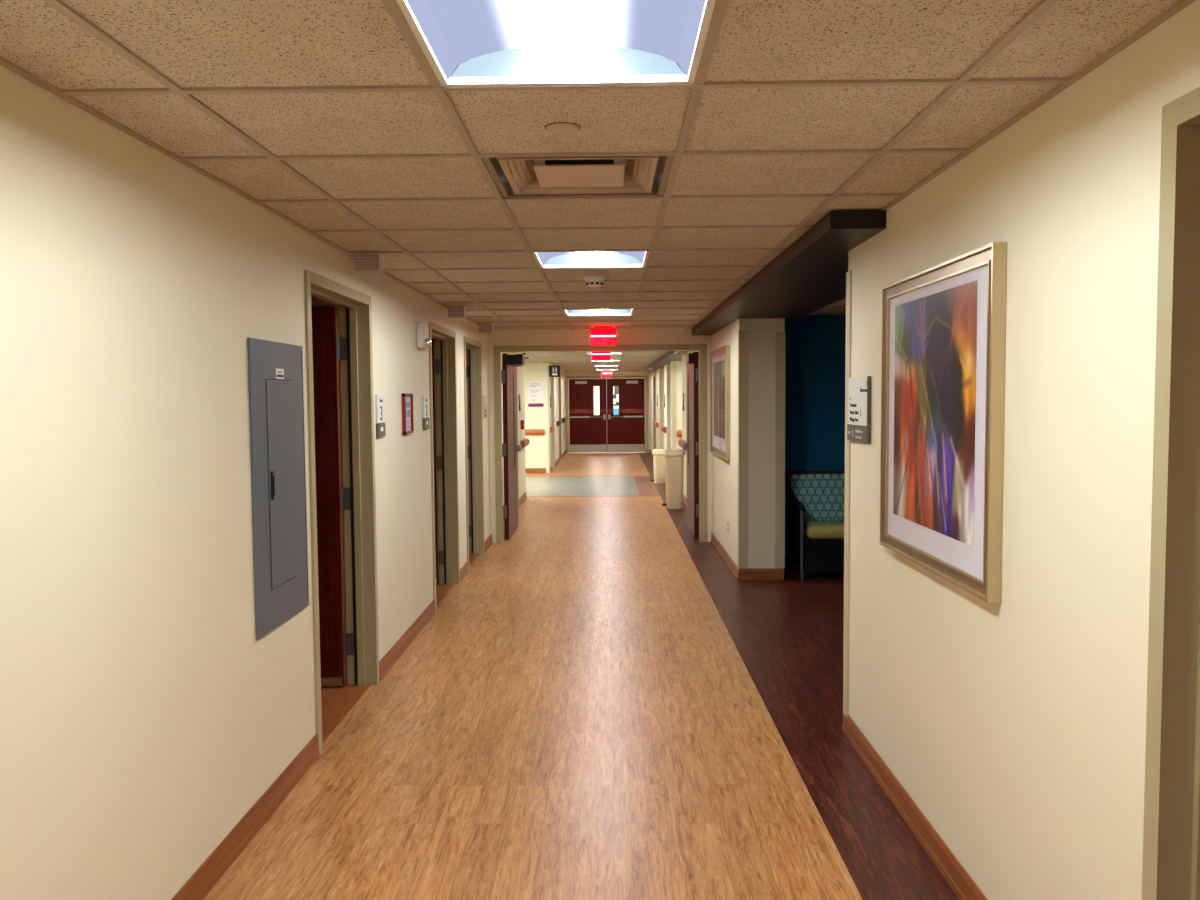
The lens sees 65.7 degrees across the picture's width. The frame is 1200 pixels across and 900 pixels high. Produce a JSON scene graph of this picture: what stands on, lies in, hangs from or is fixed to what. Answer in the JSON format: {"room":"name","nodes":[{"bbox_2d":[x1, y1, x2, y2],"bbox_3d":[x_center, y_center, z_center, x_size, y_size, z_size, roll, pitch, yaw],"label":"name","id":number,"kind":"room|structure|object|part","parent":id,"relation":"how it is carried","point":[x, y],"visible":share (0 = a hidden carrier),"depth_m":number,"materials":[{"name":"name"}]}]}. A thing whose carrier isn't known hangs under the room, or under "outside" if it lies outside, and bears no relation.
{"room":"hospital interior","nodes":[
{"label":"hospital interior","id":0,"kind":"room"},
{"bbox_2d":[0,65,525,899],"bbox_3d":[-1.331,0.129,5.306,0.180,2.296,18.550,0,3,1],"label":"wall","id":1,"kind":"structure","parent":0,"point":[144,714],"depth_m":2.60,"materials":[{"name":"beige paint"}]},
{"bbox_2d":[171,734,319,899],"bbox_3d":[-1.286,1.522,0.096,0.014,0.100,7.990,0,3,1],"label":"baseboard","id":2,"kind":"structure","parent":1,"relation":"attached to","point":[197,887],"depth_m":3.29,"materials":[{"name":"brown wood"}]},
{"bbox_2d":[247,337,308,639],"bbox_3d":[-1.247,0.129,3.653,0.024,1.100,0.570,0,3,1],"label":"electrical panel","id":3,"kind":"object","parent":1,"relation":"attached to","point":[275,369],"visible":1,"depth_m":3.60,"materials":[{"name":"grey metal"}]},
{"bbox_3d":[-1.247,0.124,3.654,0.004,0.794,0.287,0,3,1],"label":"door","id":4,"kind":"part","parent":3,"relation":"part of","materials":[{"name":"grey metal"}]},
{"bbox_2d":[304,270,379,754],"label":"door","id":5,"kind":"structure","parent":1,"relation":"in","point":[356,499],"depth_m":5.01,"materials":[{"name":"wood"}]},
{"bbox_3d":[-1.861,1.087,5.044,0.924,0.300,0.001,0,3,1],"label":"kick plate","id":6,"kind":"part","parent":5,"relation":"part of","materials":[{"name":"brown wood"}]},
{"bbox_2d":[375,395,385,437],"bbox_3d":[-1.234,-0.191,5.230,0.018,0.236,0.155,0,3,1],"label":"room sign","id":7,"kind":"object","parent":1,"relation":"attached to","point":[379,399],"visible":1,"depth_m":5.20,"materials":[{"name":"white plastic"}]},
{"bbox_2d":[379,600,435,680],"bbox_3d":[-1.218,1.190,5.971,0.014,0.100,1.640,0,3,1],"label":"baseboard","id":8,"kind":"structure","parent":1,"relation":"attached to","point":[390,658],"depth_m":5.81,"materials":[{"name":"brown wood"}]},
{"bbox_2d":[402,393,413,433],"bbox_3d":[-1.224,-0.232,5.918,0.022,0.255,0.235,0,3,1],"label":"framed notice","id":9,"kind":"object","parent":1,"relation":"attached to","point":[407,398],"visible":1,"depth_m":5.92,"materials":[{"name":"red"}]},
{"bbox_2d":[416,323,430,349],"bbox_3d":[-1.191,-0.768,6.313,0.085,0.179,0.125,0,3,1],"label":"fire alarm","id":10,"kind":"object","parent":1,"relation":"attached to","point":[423,342],"visible":1,"depth_m":6.25,"materials":[{"name":"white plastic"}]},
{"bbox_2d":[423,325,426,334],"bbox_3d":[-1.186,-0.815,6.311,0.008,0.065,0.095,0,3,1],"label":"grille","id":11,"kind":"object","parent":10,"relation":"attached to","point":[424,326],"depth_m":6.30,"materials":[{"name":"beige plastic"}]},
{"bbox_2d":[422,395,429,428],"bbox_3d":[-1.219,-0.264,6.518,0.018,0.236,0.155,0,3,1],"label":"room sign","id":12,"kind":"object","parent":1,"relation":"attached to","point":[425,401],"visible":1,"depth_m":6.48,"materials":[{"name":"white plastic"}]},
{"bbox_2d":[428,321,459,611],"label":"door","id":13,"kind":"structure","parent":1,"relation":"in","point":[443,388],"depth_m":7.77,"materials":[{"name":"wood"}]},
{"bbox_3d":[-1.849,0.932,7.789,0.964,0.300,0.001,0,3,1],"label":"kick plate","id":14,"kind":"part","parent":13,"relation":"part of","materials":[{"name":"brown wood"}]},
{"bbox_2d":[460,561,468,582],"bbox_3d":[-1.193,1.067,8.138,0.014,0.100,0.480,0,3,1],"label":"baseboard","id":15,"kind":"structure","parent":1,"relation":"attached to","point":[464,571],"depth_m":8.14,"materials":[{"name":"brown wood"}]},
{"bbox_2d":[463,336,484,569],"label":"door","id":16,"kind":"structure","parent":1,"relation":"in","point":[474,479],"depth_m":9.32,"materials":[{"name":"wood"}]},
{"bbox_2d":[483,395,486,417],"bbox_3d":[-1.184,-0.445,9.589,0.016,0.235,0.170,0,3,1],"label":"room sign","id":17,"kind":"object","parent":1,"relation":"attached to","point":[484,396],"visible":1,"depth_m":9.52,"materials":[{"name":"beige plastic"}]},
{"bbox_2d":[484,534,492,551],"bbox_3d":[-1.175,0.976,9.755,0.014,0.100,0.620,0,3,1],"label":"baseboard","id":18,"kind":"structure","parent":1,"relation":"attached to","point":[487,543],"depth_m":9.75,"materials":[{"name":"brown wood"}]},
{"bbox_2d":[516,367,518,507],"bbox_3d":[-1.264,-0.204,12.744,0.164,2.120,1.100,0,3,1],"label":"door","id":19,"kind":"structure","parent":1,"relation":"in","point":[516,367],"depth_m":13.26,"materials":[{"name":"wood"}]},
{"bbox_2d":[519,492,526,505],"bbox_3d":[-1.165,0.737,13.988,0.014,0.100,1.280,0,3,1],"label":"baseboard","id":20,"kind":"structure","parent":1,"relation":"attached to","point":[523,497],"depth_m":13.97,"materials":[{"name":"brown wood"}]},
{"bbox_2d":[520,438,528,447],"bbox_3d":[-1.139,-0.103,14.131,0.075,0.120,0.740,0,3,1],"label":"handrail","id":21,"kind":"object","parent":1,"relation":"attached to","point":[525,442],"visible":0.95,"depth_m":13.80,"materials":[{"name":"orange wood"}]},
{"bbox_2d":[311,296,345,632],"bbox_3d":[-2.352,0.106,5.843,1.955,2.296,0.100,0,3,1],"label":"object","id":22,"kind":"structure","parent":0,"point":[315,301],"depth_m":5.75,"materials":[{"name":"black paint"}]},
{"bbox_2d":[432,337,438,546],"bbox_3d":[-2.326,-0.021,8.089,1.955,2.296,0.100,0,3,1],"label":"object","id":23,"kind":"structure","parent":0,"point":[432,337],"depth_m":8.04,"materials":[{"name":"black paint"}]},
{"bbox_2d":[524,363,551,472],"bbox_3d":[-3.110,-0.668,19.649,4.120,2.296,0.564,0,3,1],"label":"wall","id":24,"kind":"structure","parent":0,"point":[538,451],"depth_m":19.37,"materials":[{"name":"beige paint"}]},
{"bbox_2d":[525,429,544,434],"bbox_3d":[-2.071,-0.365,19.348,1.840,0.120,0.075,0,3,1],"label":"handrail","id":25,"kind":"object","parent":24,"relation":"attached to","point":[527,431],"visible":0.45,"depth_m":19.31,"materials":[{"name":"orange wood"}]},
{"bbox_2d":[528,382,542,406],"bbox_3d":[-1.335,-1.161,19.325,0.315,0.520,0.014,0,3,1],"label":"poster","id":26,"kind":"object","parent":24,"relation":"attached to","point":[535,389],"visible":1,"depth_m":19.32,"materials":[{"name":"white paper"}]},
{"bbox_2d":[549,365,559,376],"bbox_3d":[-0.948,-1.644,19.400,0.237,0.240,0.040,0,3,1],"label":"restroom sign","id":27,"kind":"object","parent":24,"relation":"attached to","point":[554,370],"visible":1,"depth_m":19.39,"materials":[{"name":"black plastic"}]},
{"bbox_2d":[551,364,565,466],"bbox_3d":[-1.180,-0.878,23.102,0.340,2.296,6.400,0,3,1],"label":"wall","id":28,"kind":"structure","parent":0,"point":[554,380],"depth_m":21.99,"materials":[{"name":"beige paint"}]},
{"bbox_2d":[558,376,561,458],"bbox_3d":[-1.077,-0.802,23.306,0.164,2.120,0.900,0,3,1],"label":"door","id":29,"kind":"structure","parent":28,"relation":"in","point":[559,378],"depth_m":23.68,"materials":[{"name":"wood"}]},
{"bbox_2d":[450,53,684,312],"bbox_3d":[-0.957,-1.733,12.985,9.000,0.050,34.500,0,3,1],"label":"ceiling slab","id":30,"kind":"structure","parent":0,"point":[656,177],"depth_m":4.14,"materials":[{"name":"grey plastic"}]},
{"bbox_2d":[203,452,958,899],"bbox_3d":[-0.887,0.858,13.131,8.700,0.050,34.100,0,3,1],"label":"floor","id":31,"kind":"structure","parent":0,"point":[570,720],"depth_m":4.19,"materials":[{"name":"brown wood"}]},
{"bbox_2d":[651,449,665,482],"bbox_3d":[1.075,0.295,16.983,0.299,0.610,0.330,0,3,1],"label":"bin","id":32,"kind":"object","parent":31,"relation":"on","point":[658,454],"visible":0.86,"depth_m":16.85,"materials":[{"name":"beige plastic"}]},
{"bbox_3d":[1.088,0.034,16.968,0.268,0.088,0.330,0,3,1],"label":"lid","id":33,"kind":"part","parent":32,"relation":"part of","materials":[{"name":"beige plastic"}]},
{"bbox_2d":[662,449,684,508],"bbox_3d":[1.038,0.404,13.153,0.324,0.825,0.350,0,3,1],"label":"bin","id":34,"kind":"object","parent":31,"relation":"on","point":[674,458],"visible":1,"depth_m":13.02,"materials":[{"name":"beige plastic"}]},
{"bbox_3d":[1.050,0.036,13.132,0.294,0.088,0.350,0,3,1],"label":"lid","id":35,"kind":"part","parent":34,"relation":"part of","materials":[{"name":"beige plastic"}]},
{"bbox_2d":[788,474,844,581],"bbox_3d":[2.092,0.660,8.087,0.822,0.872,0.586,0,3,1],"label":"chair","id":36,"kind":"object","parent":31,"relation":"on","point":[816,506],"visible":0.51,"depth_m":8.11,"materials":[{"name":"green fabric"}]},
{"bbox_3d":[1.711,0.783,8.346,0.036,0.603,0.092,0,3,1],"label":"leg","id":37,"kind":"part","parent":36,"relation":"part of","materials":[{"name":"black plastic"}]},
{"bbox_3d":[1.707,0.696,8.098,0.020,0.600,0.500,0,3,1],"label":"panel","id":38,"kind":"part","parent":36,"relation":"part of","materials":[{"name":"black plastic"}]},
{"bbox_3d":[1.704,0.432,8.041,0.052,0.136,0.511,0,3,1],"label":"armrest","id":39,"kind":"part","parent":36,"relation":"part of","materials":[{"name":"black plastic"}]},
{"bbox_3d":[1.705,0.811,7.840,0.032,0.600,0.041,0,3,1],"label":"leg","id":40,"kind":"part","parent":36,"relation":"part of","materials":[{"name":"grey"}]},
{"bbox_3d":[2.092,0.425,8.277,0.770,0.430,0.070,0,-6,1],"label":"backrest","id":41,"kind":"part","parent":36,"relation":"part of","materials":[{"name":"fabric"}]},
{"bbox_3d":[2.092,0.687,8.073,0.670,0.115,0.430,0,3,1],"label":"seat","id":42,"kind":"part","parent":36,"relation":"part of","materials":[{"name":"yellow fabric"}]},
{"bbox_2d":[524,351,666,371],"bbox_3d":[-1.695,-1.743,18.162,7.000,0.012,16.180,0,3,1],"label":"ceiling","id":43,"kind":"structure","parent":0,"point":[580,361],"depth_m":18.31,"materials":[{"name":"tile"}]},
{"bbox_2d":[592,351,610,360],"bbox_3d":[0.018,-1.391,13.444,0.273,0.200,0.060,0,3,1],"label":"exit sign","id":44,"kind":"object","parent":43,"relation":"hanging from","point":[596,355],"visible":0.67,"depth_m":13.44,"materials":[{"name":"red plastic"}]},
{"bbox_2d":[602,369,611,377],"bbox_3d":[0.181,-2.001,24.325,0.273,0.212,0.060,0,3,1],"label":"exit sign","id":45,"kind":"object","parent":43,"relation":"hanging from","point":[606,372],"visible":0.98,"depth_m":24.32,"materials":[{"name":"red plastic"}]},
{"bbox_2d":[0,0,1195,329],"bbox_3d":[0.976,-0.903,2.933,4.505,0.012,13.980,0,3,1],"label":"ceiling","id":46,"kind":"structure","parent":0,"point":[331,118],"depth_m":2.44,"materials":[{"name":"tile"}]},
{"bbox_2d":[349,252,385,272],"bbox_3d":[-1.159,-0.934,4.638,0.160,0.088,0.100,0,3,1],"label":"lamp","id":47,"kind":"object","parent":46,"relation":"attached to","point":[364,262],"visible":1,"depth_m":4.60,"materials":[{"name":"beige metal"}]},
{"bbox_2d":[445,305,466,317],"bbox_3d":[-1.129,-1.084,7.294,0.160,0.088,0.100,0,3,1],"label":"lamp","id":48,"kind":"object","parent":46,"relation":"attached to","point":[453,311],"visible":1,"depth_m":7.25,"materials":[{"name":"beige metal"}]},
{"bbox_2d":[476,323,493,332],"bbox_3d":[-1.109,-1.180,8.991,0.160,0.088,0.100,0,3,1],"label":"lamp","id":49,"kind":"object","parent":46,"relation":"attached to","point":[483,327],"visible":1,"depth_m":8.95,"materials":[{"name":"beige metal"}]},
{"bbox_2d":[395,0,715,86],"bbox_3d":[-0.079,-0.884,1.868,0.586,0.105,0.586,0,3,1],"label":"ceiling light","id":50,"kind":"object","parent":46,"relation":"attached to","point":[527,42],"visible":1,"depth_m":2.02,"materials":[{"name":"white plastic"}]},
{"bbox_3d":[-0.076,-0.892,2.145,0.554,0.079,0.001,0,3,1],"label":"plate","id":51,"kind":"part","parent":50,"relation":"part of","materials":[{"name":"white plastic"}]},
{"bbox_2d":[545,122,580,132],"bbox_3d":[-0.101,-0.870,2.516,0.098,0.006,0.098,0,3,1],"label":"sprinkler cover","id":52,"kind":"object","parent":46,"relation":"attached to","point":[556,127],"visible":1,"depth_m":2.50,"materials":[{"name":"beige metal"}]},
{"bbox_2d":[482,156,673,197],"bbox_3d":[-0.065,-0.945,3.086,0.586,0.082,0.586,0,3,1],"label":"ceiling vent","id":53,"kind":"object","parent":46,"relation":"in","point":[605,176],"visible":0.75,"depth_m":3.12,"materials":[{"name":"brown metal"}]},
{"bbox_3d":[-0.065,-0.908,3.088,0.290,0.007,0.290,0,3,1],"label":"plate","id":54,"kind":"part","parent":53,"relation":"part of","materials":[{"name":"beige metal"}]},
{"bbox_2d":[532,251,648,267],"bbox_3d":[-0.044,-1.057,4.911,0.586,0.105,0.586,0,3,1],"label":"ceiling light","id":55,"kind":"object","parent":46,"relation":"attached to","point":[626,258],"visible":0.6,"depth_m":5.19,"materials":[{"name":"white plastic"}]},
{"bbox_3d":[-0.041,-1.064,5.188,0.554,0.079,0.001,0,3,1],"label":"plate","id":56,"kind":"part","parent":55,"relation":"part of","materials":[{"name":"white plastic"}]},
{"bbox_2d":[584,276,605,286],"bbox_3d":[-0.031,-1.023,5.672,0.132,0.058,0.132,0,3,1],"label":"smoke detector","id":57,"kind":"object","parent":46,"relation":"attached to","point":[591,281],"visible":1,"depth_m":5.63,"materials":[{"name":"white plastic"}]},
{"bbox_2d":[590,287,603,289],"bbox_3d":[-0.020,-1.080,6.220,0.098,0.006,0.098,0,3,1],"label":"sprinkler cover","id":58,"kind":"object","parent":46,"relation":"attached to","point":[594,288],"visible":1,"depth_m":6.19,"materials":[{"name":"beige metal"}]},
{"bbox_2d":[564,309,633,315],"bbox_3d":[-0.009,-1.229,7.954,0.586,0.105,0.586,0,3,1],"label":"ceiling light","id":59,"kind":"object","parent":46,"relation":"attached to","point":[613,311],"visible":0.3,"depth_m":8.23,"materials":[{"name":"white plastic"}]},
{"bbox_2d":[590,326,616,345],"bbox_3d":[0.037,-1.169,9.499,0.273,0.200,0.060,0,3,1],"label":"exit sign","id":60,"kind":"object","parent":46,"relation":"hanging from","point":[599,335],"visible":1,"depth_m":9.49,"materials":[{"name":"red plastic"}]},
{"bbox_2d":[488,328,711,542],"bbox_3d":[0.009,-0.150,10.058,2.390,2.296,0.140,0,3,1],"label":"wall","id":61,"kind":"structure","parent":0,"point":[647,335],"depth_m":9.94,"materials":[{"name":"beige paint"}]},
{"bbox_2d":[493,344,706,542],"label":"door","id":62,"kind":"structure","parent":61,"relation":"in","point":[696,362],"depth_m":10.12,"materials":[{"name":"wood"}]},
{"bbox_3d":[-0.999,-0.351,10.880,0.006,1.120,0.180,0,3,1],"label":"vision trim","id":63,"kind":"part","parent":62,"relation":"part of","materials":[{"name":"red metal"}]},
{"bbox_3d":[-0.995,-0.351,10.880,0.002,1.060,0.120,0,3,1],"label":"vision glass","id":64,"kind":"part","parent":62,"relation":"part of","materials":[{"name":"clear glass"}]},
{"bbox_3d":[1.031,-0.366,10.855,0.006,1.120,0.180,0,3,1],"label":"vision trim","id":65,"kind":"part","parent":62,"relation":"part of","materials":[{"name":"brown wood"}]},
{"bbox_3d":[1.027,-0.366,10.855,0.002,1.060,0.120,0,3,1],"label":"vision glass","id":66,"kind":"part","parent":62,"relation":"part of","materials":[{"name":"clear glass"}]},
{"bbox_2d":[565,371,648,451],"bbox_3d":[0.308,-1.073,26.350,3.200,2.296,0.140,0,3,1],"label":"wall","id":67,"kind":"structure","parent":0,"point":[614,373],"depth_m":26.22,"materials":[{"name":"beige paint"}]},
{"bbox_2d":[566,376,647,452],"bbox_3d":[0.198,-1.005,26.331,2.320,2.165,0.192,0,3,1],"label":"door","id":68,"kind":"structure","parent":67,"relation":"in","point":[627,431],"depth_m":26.30,"materials":[{"name":"wood"}]},
{"bbox_3d":[-0.334,-0.044,26.364,1.038,0.220,0.003,0,3,1],"label":"kick plate","id":69,"kind":"part","parent":68,"relation":"part of","materials":[{"name":"metal"}]},
{"bbox_3d":[0.739,-0.052,26.351,1.048,0.220,0.003,0,3,1],"label":"kick plate","id":70,"kind":"part","parent":68,"relation":"part of","materials":[{"name":"metal"}]},
{"bbox_2d":[614,408,618,414],"bbox_3d":[0.519,-0.719,29.595,0.620,1.220,0.415,0,3,1],"label":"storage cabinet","id":71,"kind":"object","parent":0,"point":[616,410],"visible":0.06,"depth_m":29.37,"materials":[{"name":"blue"}]},
{"bbox_2d":[594,378,644,414],"bbox_3d":[0.330,-1.180,28.247,3.800,2.296,3.660,0,3,1],"label":"wall","id":72,"kind":"structure","parent":0,"point":[596,388],"depth_m":29.96,"materials":[{"name":"beige paint"}]},
{"bbox_2d":[613,386,618,405],"bbox_3d":[0.515,-1.789,29.926,0.600,0.720,0.024,0,3,1],"label":"notice board","id":73,"kind":"object","parent":72,"relation":"attached to","point":[615,388],"visible":0.41,"depth_m":29.92,"materials":[{"name":"paper"}]},
{"bbox_2d":[649,368,663,451],"bbox_3d":[1.617,-0.923,23.518,0.515,2.296,5.500,0,3,1],"label":"wall","id":74,"kind":"structure","parent":0,"point":[659,373],"depth_m":21.51,"materials":[{"name":"beige paint"}]},
{"bbox_2d":[653,375,655,448],"bbox_3d":[1.424,-0.790,22.927,0.164,2.100,1.100,0,3,1],"label":"door","id":75,"kind":"structure","parent":74,"relation":"in","point":[654,376],"depth_m":23.40,"materials":[{"name":"wood"}]},
{"bbox_2d":[653,421,658,427],"bbox_3d":[1.303,-0.594,21.688,0.075,0.120,1.240,0,3,1],"label":"handrail","id":76,"kind":"object","parent":74,"relation":"attached to","point":[656,424],"visible":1,"depth_m":21.09,"materials":[{"name":"orange wood"}]},
{"bbox_2d":[664,364,670,448],"bbox_3d":[1.560,-0.640,18.517,0.515,2.296,1.020,0,3,1],"label":"wall","id":77,"kind":"structure","parent":0,"point":[667,372],"depth_m":18.03,"materials":[{"name":"beige paint"}]},
{"bbox_2d":[661,426,666,432],"bbox_3d":[1.266,-0.416,18.543,0.075,0.120,0.840,0,3,1],"label":"handrail","id":78,"kind":"object","parent":77,"relation":"attached to","point":[663,428],"visible":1,"depth_m":18.13,"materials":[{"name":"orange wood"}]},
{"bbox_2d":[670,361,681,448],"bbox_3d":[1.538,-0.536,16.680,0.515,2.296,0.400,0,3,1],"label":"wall","id":79,"kind":"structure","parent":0,"point":[678,364],"depth_m":16.46,"materials":[{"name":"beige paint"}]},
{"bbox_2d":[671,365,675,448],"bbox_3d":[1.314,-0.487,16.519,0.081,2.020,0.081,0,3,1],"label":"trim","id":80,"kind":"structure","parent":79,"relation":"attached to","point":[673,367],"depth_m":16.47,"materials":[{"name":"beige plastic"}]},
{"bbox_2d":[677,430,681,436],"bbox_3d":[1.537,-0.290,16.456,0.355,0.120,0.075,0,3,1],"label":"handrail","id":81,"kind":"object","parent":79,"relation":"attached to","point":[679,432],"visible":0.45,"depth_m":16.43,"materials":[{"name":"orange wood"}]},
{"bbox_2d":[682,318,784,567],"bbox_3d":[1.405,-0.216,11.027,0.380,2.296,6.325,0,3,1],"label":"wall","id":82,"kind":"structure","parent":0,"point":[761,331],"depth_m":7.90,"materials":[{"name":"beige paint"}]},
{"bbox_2d":[678,439,686,450],"bbox_3d":[1.206,-0.065,13.305,0.075,0.120,1.440,0,3,1],"label":"handrail","id":83,"kind":"object","parent":82,"relation":"attached to","point":[681,441],"visible":0.49,"depth_m":13.52,"materials":[{"name":"orange wood"}]},
{"bbox_2d":[683,494,686,506],"bbox_3d":[1.230,0.818,12.212,0.014,0.100,4.080,0,3,1],"label":"baseboard","id":84,"kind":"structure","parent":82,"relation":"attached to","point":[684,497],"depth_m":13.55,"materials":[{"name":"brown wood"}]},
{"bbox_2d":[710,345,729,459],"bbox_3d":[1.170,-0.466,9.105,0.038,1.045,1.340,0,3,1],"label":"framed picture","id":85,"kind":"object","parent":82,"relation":"attached to","point":[720,357],"visible":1,"depth_m":8.99,"materials":[{"name":"beige metal"}]},
{"bbox_2d":[714,360,724,438],"bbox_3d":[1.165,-0.495,9.104,0.001,0.740,0.950,0,3,1],"label":"print","id":86,"kind":"object","parent":85,"relation":"attached to","point":[719,367],"depth_m":9.06},
{"bbox_2d":[711,533,738,579],"bbox_3d":[1.193,1.001,8.978,0.014,0.100,2.119,0,3,1],"label":"baseboard","id":87,"kind":"structure","parent":82,"relation":"attached to","point":[728,560],"depth_m":8.77,"materials":[{"name":"brown wood"}]},
{"bbox_2d":[737,330,747,568],"bbox_3d":[1.214,0.000,7.909,0.081,2.020,0.081,0,3,1],"label":"trim","id":88,"kind":"structure","parent":82,"relation":"attached to","point":[742,335],"depth_m":7.88,"materials":[{"name":"beige plastic"}]},
{"bbox_2d":[739,568,783,579],"bbox_3d":[1.377,1.059,7.925,0.380,0.100,0.014,0,3,1],"label":"baseboard","id":89,"kind":"structure","parent":82,"relation":"attached to","point":[750,573],"depth_m":7.92,"materials":[{"name":"brown wood"}]},
{"bbox_2d":[775,332,784,567],"bbox_3d":[1.525,0.007,7.905,0.081,2.000,0.081,0,3,1],"label":"trim","id":90,"kind":"structure","parent":82,"relation":"attached to","point":[780,336],"depth_m":7.87,"materials":[{"name":"beige plastic"}]},
{"bbox_2d":[785,315,845,555],"bbox_3d":[2.434,-0.084,8.541,1.735,2.296,0.120,0,3,1],"label":"wall","id":91,"kind":"structure","parent":0,"point":[815,345],"depth_m":8.46,"materials":[{"name":"blue paint"}]},
{"bbox_2d":[785,556,799,566],"bbox_3d":[2.442,1.016,8.537,1.735,0.100,0.012,0,3,1],"label":"baseboard","id":92,"kind":"structure","parent":91,"relation":"attached to","point":[796,559],"depth_m":8.54,"materials":[{"name":"black plastic"}]},
{"bbox_2d":[785,470,844,483],"bbox_3d":[2.436,0.244,8.477,1.735,0.120,0.045,0,3,1],"label":"trim","id":93,"kind":"structure","parent":91,"relation":"attached to","point":[789,473],"depth_m":8.47,"materials":[{"name":"brown wood"}]},
{"bbox_2d":[848,0,1199,899],"bbox_3d":[1.160,0.400,0.152,0.140,2.296,8.285,0,3,1],"label":"wall","id":94,"kind":"structure","parent":0,"point":[1016,726],"depth_m":2.31,"materials":[{"name":"beige paint"}]},
{"bbox_2d":[692,212,883,334],"bbox_3d":[1.298,-1.083,6.780,0.712,0.070,6.270,0,3,1],"label":"ceiling soffit","id":95,"kind":"structure","parent":94,"relation":"attached to","point":[809,276],"depth_m":5.38,"materials":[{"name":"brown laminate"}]},
{"bbox_2d":[843,271,851,716],"bbox_3d":[1.164,0.219,4.263,0.068,2.055,0.073,0,3,1],"label":"trim","id":96,"kind":"structure","parent":94,"relation":"attached to","point":[848,274],"depth_m":4.25,"materials":[{"name":"beige plastic"}]},
{"bbox_2d":[830,210,885,228],"bbox_3d":[1.014,-0.904,3.649,0.217,0.070,0.008,0,3,1],"label":"trim","id":97,"kind":"structure","parent":94,"relation":"attached to","point":[868,219],"depth_m":3.65,"materials":[{"name":"black"}]},
{"bbox_2d":[847,376,870,442],"bbox_3d":[1.123,-0.177,4.041,0.015,0.280,0.335,0,3,1],"label":"directional sign","id":98,"kind":"object","parent":94,"relation":"attached to","point":[859,415],"visible":1,"depth_m":4.00,"materials":[{"name":"white plastic"}]},
{"bbox_3d":[1.122,-0.203,3.878,0.014,0.210,0.012,0,3,1],"label":"rail","id":99,"kind":"part","parent":98,"relation":"part of","materials":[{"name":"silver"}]},
{"bbox_2d":[842,713,987,899],"bbox_3d":[1.125,1.332,3.135,0.014,0.100,2.435,0,3,1],"label":"baseboard","id":100,"kind":"structure","parent":94,"relation":"attached to","point":[954,873],"depth_m":3.31,"materials":[{"name":"brown wood"}]},
{"bbox_2d":[880,242,1006,602],"bbox_3d":[1.101,-0.100,3.082,0.038,0.995,1.040,0,3,1],"label":"framed picture","id":101,"kind":"object","parent":94,"relation":"attached to","point":[944,324],"visible":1,"depth_m":2.92,"materials":[{"name":"beige metal"}]},
{"bbox_2d":[893,280,976,545],"bbox_3d":[1.096,-0.125,3.092,0.001,0.775,0.775,0,3,1],"label":"print","id":102,"kind":"object","parent":101,"relation":"attached to","point":[935,376],"depth_m":3.02},
{"bbox_2d":[1142,87,1199,899],"bbox_3d":[1.174,0.421,1.343,0.164,2.120,1.040,0,3,1],"label":"door frame","id":103,"kind":"structure","parent":94,"relation":"in","point":[1171,831],"depth_m":1.81,"materials":[{"name":"metal"}]},
{"bbox_3d":[1.873,-0.624,18.183,0.120,2.296,16.180,0,3,1],"label":"wall","id":104,"kind":"structure","parent":0,"visible":0},
{"bbox_2d":[648,351,687,370],"bbox_3d":[1.436,-1.611,16.279,0.695,0.088,12.480,0,3,1],"label":"trim","id":105,"kind":"structure","parent":104,"relation":"attached to","point":[669,356],"depth_m":16.22,"materials":[{"name":"paint"}]}
]}

